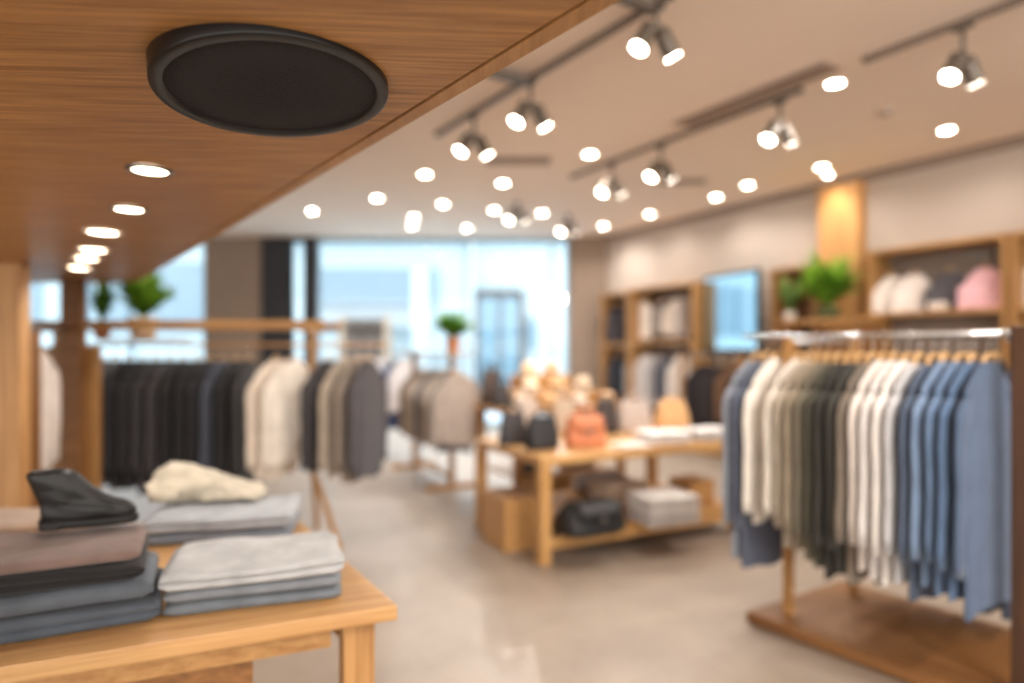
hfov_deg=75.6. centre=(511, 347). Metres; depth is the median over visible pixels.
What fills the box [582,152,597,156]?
recessed light
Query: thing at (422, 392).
jacket
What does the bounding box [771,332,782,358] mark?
clothes hanger
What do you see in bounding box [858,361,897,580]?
shirt
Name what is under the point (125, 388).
jacket
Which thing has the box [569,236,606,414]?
wall
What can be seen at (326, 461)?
coat
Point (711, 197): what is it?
recessed light
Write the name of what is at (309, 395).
coat
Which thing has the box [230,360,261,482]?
jacket
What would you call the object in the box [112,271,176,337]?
potted fern
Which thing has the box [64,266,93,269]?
recessed light
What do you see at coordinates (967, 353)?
clothes hanger
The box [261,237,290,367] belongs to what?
wall
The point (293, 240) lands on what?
window
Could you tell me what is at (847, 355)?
clothes hanger
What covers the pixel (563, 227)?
track spotlight
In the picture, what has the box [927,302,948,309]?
folded cloth
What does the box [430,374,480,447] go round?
jacket
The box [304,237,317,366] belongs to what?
window frame
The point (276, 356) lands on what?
clothes hanger
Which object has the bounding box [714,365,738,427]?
jacket
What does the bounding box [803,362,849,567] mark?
shirt
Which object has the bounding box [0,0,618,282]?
ceiling
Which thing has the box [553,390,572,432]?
handbag
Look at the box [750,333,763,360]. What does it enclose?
clothes hanger
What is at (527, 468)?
handbag
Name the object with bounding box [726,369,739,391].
jacket
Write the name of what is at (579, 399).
hat
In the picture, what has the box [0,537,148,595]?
sweater
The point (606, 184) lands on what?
track spotlight
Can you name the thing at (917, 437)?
shirt
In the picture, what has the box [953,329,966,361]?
clothes hanger
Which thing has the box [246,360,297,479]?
sweater
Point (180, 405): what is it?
jacket
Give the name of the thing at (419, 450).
clothing rack
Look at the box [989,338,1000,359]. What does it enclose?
clothes hanger
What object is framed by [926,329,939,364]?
clothes hanger
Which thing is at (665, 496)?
folded blanket
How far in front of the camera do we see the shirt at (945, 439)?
2.81 m
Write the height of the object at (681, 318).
0.615 m
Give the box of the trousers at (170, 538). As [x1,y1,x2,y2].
[146,511,299,545]
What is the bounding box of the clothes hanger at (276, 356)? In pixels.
[271,342,281,360]
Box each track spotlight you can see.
[455,113,492,157]
[489,70,551,129]
[506,202,527,222]
[558,215,577,234]
[598,162,625,196]
[616,0,680,61]
[646,143,675,181]
[762,98,797,146]
[940,21,984,87]
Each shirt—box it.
[41,346,60,469]
[376,360,388,371]
[382,360,399,428]
[388,360,417,412]
[624,365,625,394]
[632,436,692,444]
[633,428,690,437]
[634,355,652,402]
[646,355,664,406]
[655,355,675,400]
[666,355,690,400]
[682,426,722,434]
[687,433,721,440]
[722,361,756,558]
[731,361,782,568]
[742,359,782,523]
[763,359,809,522]
[773,362,808,548]
[783,362,821,551]
[794,362,839,561]
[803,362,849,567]
[813,363,850,580]
[825,363,861,574]
[835,363,873,584]
[848,360,888,570]
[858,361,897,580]
[871,361,917,585]
[883,364,922,584]
[898,364,937,600]
[909,361,952,586]
[925,362,964,595]
[936,362,979,601]
[953,362,1010,621]
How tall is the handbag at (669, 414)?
0.309 m
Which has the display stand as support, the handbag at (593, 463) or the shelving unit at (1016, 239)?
the handbag at (593, 463)
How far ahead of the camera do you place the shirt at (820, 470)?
3.24 m
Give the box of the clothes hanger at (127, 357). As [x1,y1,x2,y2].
[124,342,133,359]
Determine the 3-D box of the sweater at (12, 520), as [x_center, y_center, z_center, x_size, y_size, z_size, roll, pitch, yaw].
[-1.719,0.608,2.321,0.465,0.057,0.307,0,0,-16]
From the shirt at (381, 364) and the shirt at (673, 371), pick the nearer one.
the shirt at (381, 364)
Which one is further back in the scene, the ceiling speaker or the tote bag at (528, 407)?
the tote bag at (528, 407)
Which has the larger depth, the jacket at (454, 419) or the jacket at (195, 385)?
the jacket at (454, 419)
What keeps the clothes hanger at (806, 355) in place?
hanging from the clothing rack at (898, 637)
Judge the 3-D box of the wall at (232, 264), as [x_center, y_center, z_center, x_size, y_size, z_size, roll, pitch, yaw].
[-5.401,-0.300,12.900,1.106,3.700,0.200,0,0,0]
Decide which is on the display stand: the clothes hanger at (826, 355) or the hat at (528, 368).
the hat at (528, 368)
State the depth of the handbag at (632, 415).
6.14 m
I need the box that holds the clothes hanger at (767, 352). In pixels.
[760,333,771,361]
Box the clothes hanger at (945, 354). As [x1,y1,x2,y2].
[939,329,952,360]
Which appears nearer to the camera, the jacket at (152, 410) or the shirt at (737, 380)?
the shirt at (737, 380)
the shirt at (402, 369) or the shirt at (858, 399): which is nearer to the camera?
the shirt at (858, 399)
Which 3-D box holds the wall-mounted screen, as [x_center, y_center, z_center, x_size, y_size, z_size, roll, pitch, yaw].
[3.280,0.230,9.616,0.300,2.640,1.232,0,0,-19]
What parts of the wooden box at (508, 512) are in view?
lid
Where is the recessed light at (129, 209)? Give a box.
[109,205,147,213]
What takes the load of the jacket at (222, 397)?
hanging from the clothes hanger at (236, 356)
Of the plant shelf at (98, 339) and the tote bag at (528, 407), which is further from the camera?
the tote bag at (528, 407)
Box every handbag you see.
[481,362,498,404]
[492,375,510,406]
[498,402,525,445]
[522,460,551,474]
[525,410,558,450]
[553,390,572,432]
[558,461,596,468]
[564,406,605,447]
[595,395,618,433]
[617,394,652,431]
[654,397,689,429]
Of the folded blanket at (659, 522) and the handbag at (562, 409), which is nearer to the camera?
the folded blanket at (659, 522)
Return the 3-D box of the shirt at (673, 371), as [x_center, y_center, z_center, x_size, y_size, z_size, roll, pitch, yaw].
[2.717,0.543,10.562,0.506,0.854,0.062,0,0,21]
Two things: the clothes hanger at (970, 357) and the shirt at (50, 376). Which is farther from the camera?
the shirt at (50, 376)
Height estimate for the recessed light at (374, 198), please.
0.010 m
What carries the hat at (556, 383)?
on the display stand
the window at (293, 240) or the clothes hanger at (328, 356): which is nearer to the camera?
the clothes hanger at (328, 356)
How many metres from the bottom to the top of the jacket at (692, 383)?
0.929 m
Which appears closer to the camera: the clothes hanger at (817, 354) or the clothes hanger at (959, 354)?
the clothes hanger at (959, 354)
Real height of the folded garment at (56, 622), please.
0.055 m
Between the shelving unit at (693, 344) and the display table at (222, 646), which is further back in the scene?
the shelving unit at (693, 344)
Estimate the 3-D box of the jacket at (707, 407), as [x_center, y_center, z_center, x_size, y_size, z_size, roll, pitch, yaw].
[2.924,0.701,9.202,0.588,0.930,0.070,0,0,11]
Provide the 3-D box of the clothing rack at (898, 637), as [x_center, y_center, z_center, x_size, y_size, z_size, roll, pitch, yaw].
[2.204,0.728,3.283,0.917,1.645,1.956,0,0,-37]
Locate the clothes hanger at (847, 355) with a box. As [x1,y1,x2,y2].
[843,331,855,362]
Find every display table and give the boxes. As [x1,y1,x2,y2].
[0,521,396,682]
[474,426,731,565]
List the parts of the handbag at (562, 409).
handle, handle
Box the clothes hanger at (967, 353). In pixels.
[964,338,973,359]
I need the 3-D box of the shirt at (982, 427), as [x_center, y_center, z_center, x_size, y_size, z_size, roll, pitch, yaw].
[2.091,0.607,2.898,0.593,1.092,0.049,0,0,-32]
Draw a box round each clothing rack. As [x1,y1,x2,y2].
[30,320,387,549]
[336,351,422,455]
[391,352,474,490]
[680,353,744,456]
[743,325,1023,682]
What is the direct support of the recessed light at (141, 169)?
in the ceiling at (78, 103)
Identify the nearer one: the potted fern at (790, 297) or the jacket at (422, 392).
the jacket at (422, 392)
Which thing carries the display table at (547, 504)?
on the floor
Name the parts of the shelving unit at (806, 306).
panel, panel, panel, panel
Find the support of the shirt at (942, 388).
hanging from the clothing rack at (898, 637)
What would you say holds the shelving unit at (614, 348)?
on the floor
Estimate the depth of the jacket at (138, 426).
5.18 m
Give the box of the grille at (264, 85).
[163,41,375,130]
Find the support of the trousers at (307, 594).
on the display table at (222, 646)
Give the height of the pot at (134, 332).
0.169 m
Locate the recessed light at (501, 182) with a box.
[497,181,508,184]
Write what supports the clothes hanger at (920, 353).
hanging from the clothing rack at (898, 637)
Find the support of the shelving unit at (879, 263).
on the floor
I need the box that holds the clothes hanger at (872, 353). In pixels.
[865,330,877,362]
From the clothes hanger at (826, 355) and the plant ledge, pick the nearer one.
the clothes hanger at (826, 355)
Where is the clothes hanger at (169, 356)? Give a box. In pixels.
[165,342,173,360]
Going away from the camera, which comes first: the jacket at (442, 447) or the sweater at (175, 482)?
the sweater at (175, 482)
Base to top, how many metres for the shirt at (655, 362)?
0.873 m
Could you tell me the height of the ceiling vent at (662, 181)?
0.014 m
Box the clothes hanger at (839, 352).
[832,331,844,362]
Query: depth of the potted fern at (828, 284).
7.67 m
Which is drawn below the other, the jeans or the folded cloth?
the jeans
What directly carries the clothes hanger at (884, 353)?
hanging from the clothing rack at (898, 637)
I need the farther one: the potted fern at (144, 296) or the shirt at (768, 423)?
the potted fern at (144, 296)
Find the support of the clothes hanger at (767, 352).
hanging from the clothing rack at (898, 637)
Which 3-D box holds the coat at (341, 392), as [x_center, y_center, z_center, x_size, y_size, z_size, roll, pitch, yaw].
[-1.254,0.588,5.356,0.067,0.974,0.609,0,0,21]
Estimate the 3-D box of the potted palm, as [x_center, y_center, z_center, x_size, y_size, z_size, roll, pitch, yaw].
[-0.640,-0.197,7.254,0.546,0.501,0.576,0,0,0]
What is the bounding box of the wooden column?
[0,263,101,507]
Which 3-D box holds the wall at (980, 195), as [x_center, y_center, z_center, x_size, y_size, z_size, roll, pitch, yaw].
[6.497,-0.300,4.436,0.150,3.700,19.238,0,0,-29]
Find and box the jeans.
[0,550,158,617]
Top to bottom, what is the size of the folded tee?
0.029 m
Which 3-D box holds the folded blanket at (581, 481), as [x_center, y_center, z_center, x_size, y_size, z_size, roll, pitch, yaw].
[0.818,1.246,6.119,0.407,0.159,0.292,0,0,-27]
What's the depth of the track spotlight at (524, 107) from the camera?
5.15 m
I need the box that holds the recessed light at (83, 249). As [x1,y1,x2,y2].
[75,247,110,252]
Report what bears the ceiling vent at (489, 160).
in the ceiling at (610, 100)
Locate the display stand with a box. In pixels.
[473,374,625,489]
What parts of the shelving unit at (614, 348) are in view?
panel, panel, shelf, panel, panel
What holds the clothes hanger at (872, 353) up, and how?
hanging from the clothing rack at (898, 637)
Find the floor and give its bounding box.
[102,428,1010,682]
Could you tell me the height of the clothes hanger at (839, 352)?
0.260 m
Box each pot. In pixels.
[92,328,111,337]
[127,317,158,337]
[445,337,460,352]
[783,312,795,319]
[815,306,840,317]
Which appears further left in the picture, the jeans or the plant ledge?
the jeans
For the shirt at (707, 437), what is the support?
on the display table at (547, 504)
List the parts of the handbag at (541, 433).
handle, handle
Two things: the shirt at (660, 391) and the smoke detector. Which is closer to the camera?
the smoke detector
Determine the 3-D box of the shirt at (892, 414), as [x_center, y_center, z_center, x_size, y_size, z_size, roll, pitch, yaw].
[1.927,0.580,3.114,0.599,1.009,0.048,0,0,-31]
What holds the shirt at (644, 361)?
hanging from the clothes hanger
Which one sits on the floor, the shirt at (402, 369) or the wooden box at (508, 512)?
the wooden box at (508, 512)
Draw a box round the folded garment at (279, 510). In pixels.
[141,494,302,533]
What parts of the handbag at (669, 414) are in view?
handle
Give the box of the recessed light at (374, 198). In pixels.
[371,197,382,199]
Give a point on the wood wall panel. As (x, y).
(841, 208)
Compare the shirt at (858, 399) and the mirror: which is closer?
the shirt at (858, 399)
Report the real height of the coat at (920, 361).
1.192 m
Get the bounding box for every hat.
[507,395,528,409]
[517,362,540,374]
[517,378,542,391]
[537,394,556,407]
[540,362,562,374]
[545,377,569,390]
[571,376,594,389]
[572,392,591,406]
[594,391,618,404]
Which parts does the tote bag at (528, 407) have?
handle, handle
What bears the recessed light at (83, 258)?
in the ceiling at (78, 103)
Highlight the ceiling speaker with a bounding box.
[146,23,388,136]
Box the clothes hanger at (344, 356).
[339,342,348,360]
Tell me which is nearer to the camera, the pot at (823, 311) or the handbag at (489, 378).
the handbag at (489, 378)
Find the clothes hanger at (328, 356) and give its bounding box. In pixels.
[323,342,333,360]
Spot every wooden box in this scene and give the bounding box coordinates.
[481,486,534,552]
[522,475,572,494]
[669,474,714,506]
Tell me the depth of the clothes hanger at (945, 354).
3.03 m
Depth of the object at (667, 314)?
10.65 m
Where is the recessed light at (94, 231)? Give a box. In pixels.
[82,228,123,235]
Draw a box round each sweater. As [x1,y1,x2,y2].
[0,508,87,532]
[0,524,146,575]
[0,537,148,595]
[144,461,267,502]
[158,531,344,591]
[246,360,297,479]
[261,360,308,469]
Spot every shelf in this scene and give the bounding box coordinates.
[97,338,191,340]
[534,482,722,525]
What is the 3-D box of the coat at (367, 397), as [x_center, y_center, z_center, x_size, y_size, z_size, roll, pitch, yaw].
[-1.162,0.576,5.348,0.066,0.950,0.611,0,0,17]
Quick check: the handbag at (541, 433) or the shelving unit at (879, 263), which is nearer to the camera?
the handbag at (541, 433)
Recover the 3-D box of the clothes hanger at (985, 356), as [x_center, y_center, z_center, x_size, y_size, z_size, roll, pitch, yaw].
[2.093,0.042,2.900,0.309,0.260,0.018,0,0,-32]
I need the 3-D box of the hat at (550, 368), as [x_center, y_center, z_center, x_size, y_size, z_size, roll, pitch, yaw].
[0.424,0.215,7.110,0.267,0.133,0.240,0,0,-27]
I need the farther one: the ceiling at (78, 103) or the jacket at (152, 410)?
the jacket at (152, 410)
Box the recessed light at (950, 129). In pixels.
[937,127,956,133]
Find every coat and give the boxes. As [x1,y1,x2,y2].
[300,360,336,472]
[318,360,350,479]
[334,360,362,482]
[348,360,387,479]
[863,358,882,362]
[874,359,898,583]
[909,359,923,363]
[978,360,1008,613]
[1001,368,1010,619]
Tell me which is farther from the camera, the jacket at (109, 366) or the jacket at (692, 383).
the jacket at (692, 383)
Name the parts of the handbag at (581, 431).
handle, handle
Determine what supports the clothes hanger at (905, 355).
hanging from the clothing rack at (898, 637)
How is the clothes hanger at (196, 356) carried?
hanging from the clothing rack at (313, 327)
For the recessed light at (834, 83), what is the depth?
5.35 m
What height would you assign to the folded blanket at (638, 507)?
0.068 m
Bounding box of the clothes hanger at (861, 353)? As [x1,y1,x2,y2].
[854,331,866,362]
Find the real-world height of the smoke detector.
0.044 m
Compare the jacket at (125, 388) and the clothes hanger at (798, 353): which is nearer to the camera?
the clothes hanger at (798, 353)
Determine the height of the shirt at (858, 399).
1.000 m
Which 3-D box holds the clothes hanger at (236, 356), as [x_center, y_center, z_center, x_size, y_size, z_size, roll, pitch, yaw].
[-2.248,0.082,5.381,0.018,0.260,0.316,0,0,5]
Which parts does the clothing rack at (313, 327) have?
rail, rail, hanging rail, leg, leg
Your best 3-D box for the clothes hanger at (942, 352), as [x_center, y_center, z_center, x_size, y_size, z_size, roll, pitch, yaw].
[2.344,0.042,3.594,0.302,0.259,0.018,0,0,-32]
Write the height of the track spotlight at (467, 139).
0.378 m
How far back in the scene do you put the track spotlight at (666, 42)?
4.03 m
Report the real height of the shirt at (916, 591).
1.078 m
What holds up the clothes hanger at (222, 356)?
hanging from the clothing rack at (313, 327)
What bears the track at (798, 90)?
attached to the ceiling at (610, 100)
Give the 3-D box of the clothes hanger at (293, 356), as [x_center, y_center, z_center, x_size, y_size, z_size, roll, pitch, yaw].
[-1.779,0.082,5.369,0.024,0.260,0.316,0,0,32]
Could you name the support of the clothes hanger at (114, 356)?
hanging from the clothing rack at (313, 327)
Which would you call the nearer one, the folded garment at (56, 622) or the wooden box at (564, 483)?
the folded garment at (56, 622)
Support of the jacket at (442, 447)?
hanging from the clothes hanger
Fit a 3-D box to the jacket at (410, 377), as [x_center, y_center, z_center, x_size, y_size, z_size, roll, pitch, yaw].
[-1.148,0.702,8.329,0.601,0.852,0.080,0,0,-31]
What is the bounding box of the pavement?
[486,411,548,420]
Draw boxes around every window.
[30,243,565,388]
[130,243,204,360]
[291,238,303,362]
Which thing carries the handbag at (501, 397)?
on the display stand
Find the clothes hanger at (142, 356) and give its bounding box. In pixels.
[138,342,146,360]
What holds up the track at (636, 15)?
attached to the ceiling at (610, 100)
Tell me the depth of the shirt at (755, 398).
3.59 m
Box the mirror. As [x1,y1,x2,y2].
[703,268,760,351]
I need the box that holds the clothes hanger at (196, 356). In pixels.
[192,342,200,360]
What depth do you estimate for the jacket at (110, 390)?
5.19 m
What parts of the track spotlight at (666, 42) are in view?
stem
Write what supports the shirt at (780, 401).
hanging from the clothes hanger at (806, 355)
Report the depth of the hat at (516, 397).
6.27 m
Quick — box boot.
[26,468,138,531]
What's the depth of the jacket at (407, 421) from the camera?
7.95 m
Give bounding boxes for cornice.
[604,134,1023,240]
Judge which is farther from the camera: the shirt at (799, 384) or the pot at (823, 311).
the pot at (823, 311)
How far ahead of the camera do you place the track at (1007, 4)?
4.42 m
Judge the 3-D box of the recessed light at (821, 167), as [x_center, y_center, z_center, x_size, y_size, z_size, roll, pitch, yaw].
[3.682,-2.144,7.840,0.169,0.010,0.169,0,0,0]
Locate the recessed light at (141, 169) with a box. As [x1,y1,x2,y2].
[125,163,173,177]
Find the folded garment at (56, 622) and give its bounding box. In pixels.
[0,567,163,644]
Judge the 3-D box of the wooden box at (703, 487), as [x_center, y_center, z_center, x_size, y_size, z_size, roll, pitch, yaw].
[1.533,1.217,5.630,0.266,0.216,0.266,0,0,-27]
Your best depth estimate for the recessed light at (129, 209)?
2.35 m
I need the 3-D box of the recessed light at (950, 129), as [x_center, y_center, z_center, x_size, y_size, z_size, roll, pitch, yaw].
[4.290,-2.144,6.509,0.169,0.010,0.169,0,0,0]
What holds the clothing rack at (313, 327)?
on the floor
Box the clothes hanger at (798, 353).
[793,332,804,358]
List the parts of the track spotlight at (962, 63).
stem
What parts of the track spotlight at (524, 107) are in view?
stem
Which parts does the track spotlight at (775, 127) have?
stem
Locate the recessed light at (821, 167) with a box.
[814,165,829,169]
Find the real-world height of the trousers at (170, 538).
0.044 m
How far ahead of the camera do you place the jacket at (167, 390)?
5.16 m
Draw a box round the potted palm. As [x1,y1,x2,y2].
[429,307,475,352]
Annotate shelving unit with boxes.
[600,290,629,403]
[630,281,713,425]
[770,264,828,361]
[866,233,1008,369]
[1009,230,1023,369]
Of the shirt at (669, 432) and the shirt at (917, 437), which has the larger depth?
the shirt at (669, 432)
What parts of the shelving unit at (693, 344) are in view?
panel, panel, shelf, rail, rail, panel, panel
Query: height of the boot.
0.162 m
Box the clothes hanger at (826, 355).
[822,331,836,362]
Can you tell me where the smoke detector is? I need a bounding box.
[876,107,895,115]
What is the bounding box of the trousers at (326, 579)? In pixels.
[163,570,340,602]
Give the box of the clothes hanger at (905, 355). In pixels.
[901,330,913,360]
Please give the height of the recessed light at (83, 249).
0.010 m
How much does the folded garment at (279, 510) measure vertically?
0.054 m
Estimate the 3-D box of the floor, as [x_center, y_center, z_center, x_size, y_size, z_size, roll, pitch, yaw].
[0.110,1.600,4.450,22.219,0.100,16.900,0,0,0]
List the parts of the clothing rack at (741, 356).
post, hanging rail, post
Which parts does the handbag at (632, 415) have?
handle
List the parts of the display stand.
leg, leg, leg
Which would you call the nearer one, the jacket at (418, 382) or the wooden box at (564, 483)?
the wooden box at (564, 483)
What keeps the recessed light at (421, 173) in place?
in the ceiling at (610, 100)
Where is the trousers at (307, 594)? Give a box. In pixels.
[163,582,341,615]
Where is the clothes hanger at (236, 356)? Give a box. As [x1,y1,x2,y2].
[232,342,239,360]
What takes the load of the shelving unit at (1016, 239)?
on the floor
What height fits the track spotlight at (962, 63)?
0.388 m
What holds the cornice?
attached to the wall at (980, 195)
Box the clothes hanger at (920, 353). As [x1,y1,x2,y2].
[913,329,926,363]
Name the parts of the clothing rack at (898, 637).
post, cross rail, post, rail, rail, post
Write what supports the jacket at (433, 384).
hanging from the clothes hanger
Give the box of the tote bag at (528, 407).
[516,390,537,426]
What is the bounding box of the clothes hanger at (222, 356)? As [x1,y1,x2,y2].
[218,342,226,360]
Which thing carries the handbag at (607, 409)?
on the display table at (547, 504)
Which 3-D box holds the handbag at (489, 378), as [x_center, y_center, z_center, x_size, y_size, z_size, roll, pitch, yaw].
[-0.221,0.362,6.778,0.193,0.443,0.141,0,0,-27]
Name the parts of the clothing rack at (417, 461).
post, hanging rail, post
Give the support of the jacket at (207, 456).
hanging from the clothes hanger at (222, 356)
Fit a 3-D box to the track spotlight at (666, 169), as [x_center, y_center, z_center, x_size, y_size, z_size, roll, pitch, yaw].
[1.548,-1.921,6.856,0.361,0.376,0.122,0,0,-27]
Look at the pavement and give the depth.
15.03 m
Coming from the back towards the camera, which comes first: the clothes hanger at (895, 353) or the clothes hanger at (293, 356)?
the clothes hanger at (293, 356)
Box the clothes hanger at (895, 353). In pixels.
[889,330,901,360]
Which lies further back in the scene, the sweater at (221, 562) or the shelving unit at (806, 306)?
the shelving unit at (806, 306)
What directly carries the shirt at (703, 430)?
on the shirt at (707, 437)
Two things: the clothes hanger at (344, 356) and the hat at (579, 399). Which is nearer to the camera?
the clothes hanger at (344, 356)
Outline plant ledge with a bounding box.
[778,317,882,362]
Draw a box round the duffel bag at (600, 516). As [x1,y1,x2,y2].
[554,497,625,538]
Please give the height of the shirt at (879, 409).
1.052 m
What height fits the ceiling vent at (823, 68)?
0.014 m
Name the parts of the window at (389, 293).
door frame, door, door frame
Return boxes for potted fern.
[87,283,117,337]
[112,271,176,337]
[777,270,803,319]
[794,247,864,317]
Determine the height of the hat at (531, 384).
0.133 m
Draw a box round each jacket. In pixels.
[102,360,121,485]
[102,360,137,489]
[117,360,148,489]
[130,360,162,494]
[145,360,175,477]
[159,360,189,467]
[174,360,202,462]
[187,360,215,464]
[199,360,229,469]
[215,360,242,475]
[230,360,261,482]
[398,370,426,437]
[404,370,432,435]
[410,371,438,437]
[414,372,436,445]
[419,372,447,442]
[424,373,447,444]
[430,373,471,452]
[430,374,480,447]
[684,364,712,426]
[700,365,728,426]
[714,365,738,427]
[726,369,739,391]
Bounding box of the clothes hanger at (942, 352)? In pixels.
[938,339,947,358]
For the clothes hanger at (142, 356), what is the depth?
5.40 m
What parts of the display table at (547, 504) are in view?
leg, leg, shelf rail, leg, leg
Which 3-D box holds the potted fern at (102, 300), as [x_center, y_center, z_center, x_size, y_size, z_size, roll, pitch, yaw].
[-3.363,-0.370,5.400,0.247,0.580,0.246,0,0,-20]
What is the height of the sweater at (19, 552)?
0.030 m
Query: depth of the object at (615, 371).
11.91 m
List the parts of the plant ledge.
support post, support post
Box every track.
[435,0,670,136]
[570,87,803,178]
[862,0,1023,63]
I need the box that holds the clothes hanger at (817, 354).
[812,332,826,361]
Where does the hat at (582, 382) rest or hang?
on the display stand
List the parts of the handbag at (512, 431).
handle, handle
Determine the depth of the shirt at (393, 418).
9.50 m
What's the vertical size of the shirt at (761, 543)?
1.160 m
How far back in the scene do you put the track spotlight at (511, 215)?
9.76 m
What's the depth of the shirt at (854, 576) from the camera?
3.15 m
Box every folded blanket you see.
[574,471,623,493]
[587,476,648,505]
[626,487,700,507]
[626,500,701,517]
[626,510,701,528]
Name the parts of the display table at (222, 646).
drawer, leg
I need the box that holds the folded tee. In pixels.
[611,442,650,448]
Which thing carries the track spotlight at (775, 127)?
attached to the track at (798, 90)
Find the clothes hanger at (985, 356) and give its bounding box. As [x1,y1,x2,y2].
[981,328,994,361]
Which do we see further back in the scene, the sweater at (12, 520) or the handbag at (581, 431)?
the handbag at (581, 431)
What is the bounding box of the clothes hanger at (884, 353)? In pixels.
[877,330,889,360]
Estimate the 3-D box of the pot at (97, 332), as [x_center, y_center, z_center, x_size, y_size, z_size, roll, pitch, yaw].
[-3.359,-0.145,5.406,0.150,0.129,0.150,0,0,0]
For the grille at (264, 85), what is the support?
attached to the ceiling speaker
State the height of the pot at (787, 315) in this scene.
0.099 m
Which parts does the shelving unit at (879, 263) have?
panel, panel, shelf, rail, panel, panel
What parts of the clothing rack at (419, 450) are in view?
hanging rail, post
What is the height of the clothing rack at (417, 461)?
1.494 m
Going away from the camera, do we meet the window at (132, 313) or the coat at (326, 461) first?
the coat at (326, 461)
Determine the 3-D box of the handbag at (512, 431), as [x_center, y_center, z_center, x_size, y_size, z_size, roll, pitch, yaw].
[0.008,0.609,5.362,0.236,0.340,0.148,0,0,-27]
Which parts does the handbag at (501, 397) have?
handle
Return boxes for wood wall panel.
[818,181,865,362]
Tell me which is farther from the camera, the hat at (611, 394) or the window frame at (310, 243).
the window frame at (310, 243)
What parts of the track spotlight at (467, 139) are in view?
stem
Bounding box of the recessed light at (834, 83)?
[824,79,846,87]
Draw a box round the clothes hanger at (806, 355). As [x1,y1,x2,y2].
[802,332,816,361]
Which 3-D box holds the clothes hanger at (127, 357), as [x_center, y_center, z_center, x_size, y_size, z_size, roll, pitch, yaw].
[-3.136,0.082,5.408,0.018,0.260,0.316,0,0,5]
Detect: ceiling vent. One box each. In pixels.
[485,156,551,164]
[658,179,708,183]
[670,60,844,127]
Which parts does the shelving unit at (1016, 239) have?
panel, shelf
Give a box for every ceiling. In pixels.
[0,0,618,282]
[216,0,1023,237]
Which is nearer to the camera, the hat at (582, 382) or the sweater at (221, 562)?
the sweater at (221, 562)
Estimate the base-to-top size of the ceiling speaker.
0.098 m
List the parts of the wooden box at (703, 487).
lid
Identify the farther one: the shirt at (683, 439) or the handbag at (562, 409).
the handbag at (562, 409)
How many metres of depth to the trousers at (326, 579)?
1.78 m
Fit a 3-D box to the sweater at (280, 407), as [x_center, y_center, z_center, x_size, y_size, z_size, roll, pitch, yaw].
[-1.779,0.523,5.367,0.072,0.845,0.608,0,0,32]
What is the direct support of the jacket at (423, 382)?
hanging from the clothes hanger
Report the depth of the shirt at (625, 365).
11.49 m
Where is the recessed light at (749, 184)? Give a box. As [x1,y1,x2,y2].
[741,183,754,186]
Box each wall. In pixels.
[205,237,260,369]
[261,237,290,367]
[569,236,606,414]
[607,145,1023,366]
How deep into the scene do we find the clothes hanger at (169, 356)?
5.39 m
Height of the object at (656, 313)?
0.631 m
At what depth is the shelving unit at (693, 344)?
11.00 m
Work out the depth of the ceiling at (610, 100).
6.41 m
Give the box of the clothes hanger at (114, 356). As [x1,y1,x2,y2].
[110,342,119,359]
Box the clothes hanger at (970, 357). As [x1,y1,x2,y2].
[967,329,980,361]
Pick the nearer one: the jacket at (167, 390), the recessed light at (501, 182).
the jacket at (167, 390)
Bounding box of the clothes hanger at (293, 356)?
[287,342,298,360]
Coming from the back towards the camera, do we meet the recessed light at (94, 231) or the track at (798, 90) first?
the track at (798, 90)
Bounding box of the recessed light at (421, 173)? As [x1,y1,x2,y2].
[418,172,431,175]
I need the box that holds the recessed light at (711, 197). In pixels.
[710,196,721,198]
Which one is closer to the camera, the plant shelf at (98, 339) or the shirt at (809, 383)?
the shirt at (809, 383)
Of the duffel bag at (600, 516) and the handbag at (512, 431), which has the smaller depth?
the duffel bag at (600, 516)
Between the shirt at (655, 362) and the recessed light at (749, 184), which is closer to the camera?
the recessed light at (749, 184)
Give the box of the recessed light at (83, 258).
[70,256,102,260]
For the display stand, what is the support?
on the floor

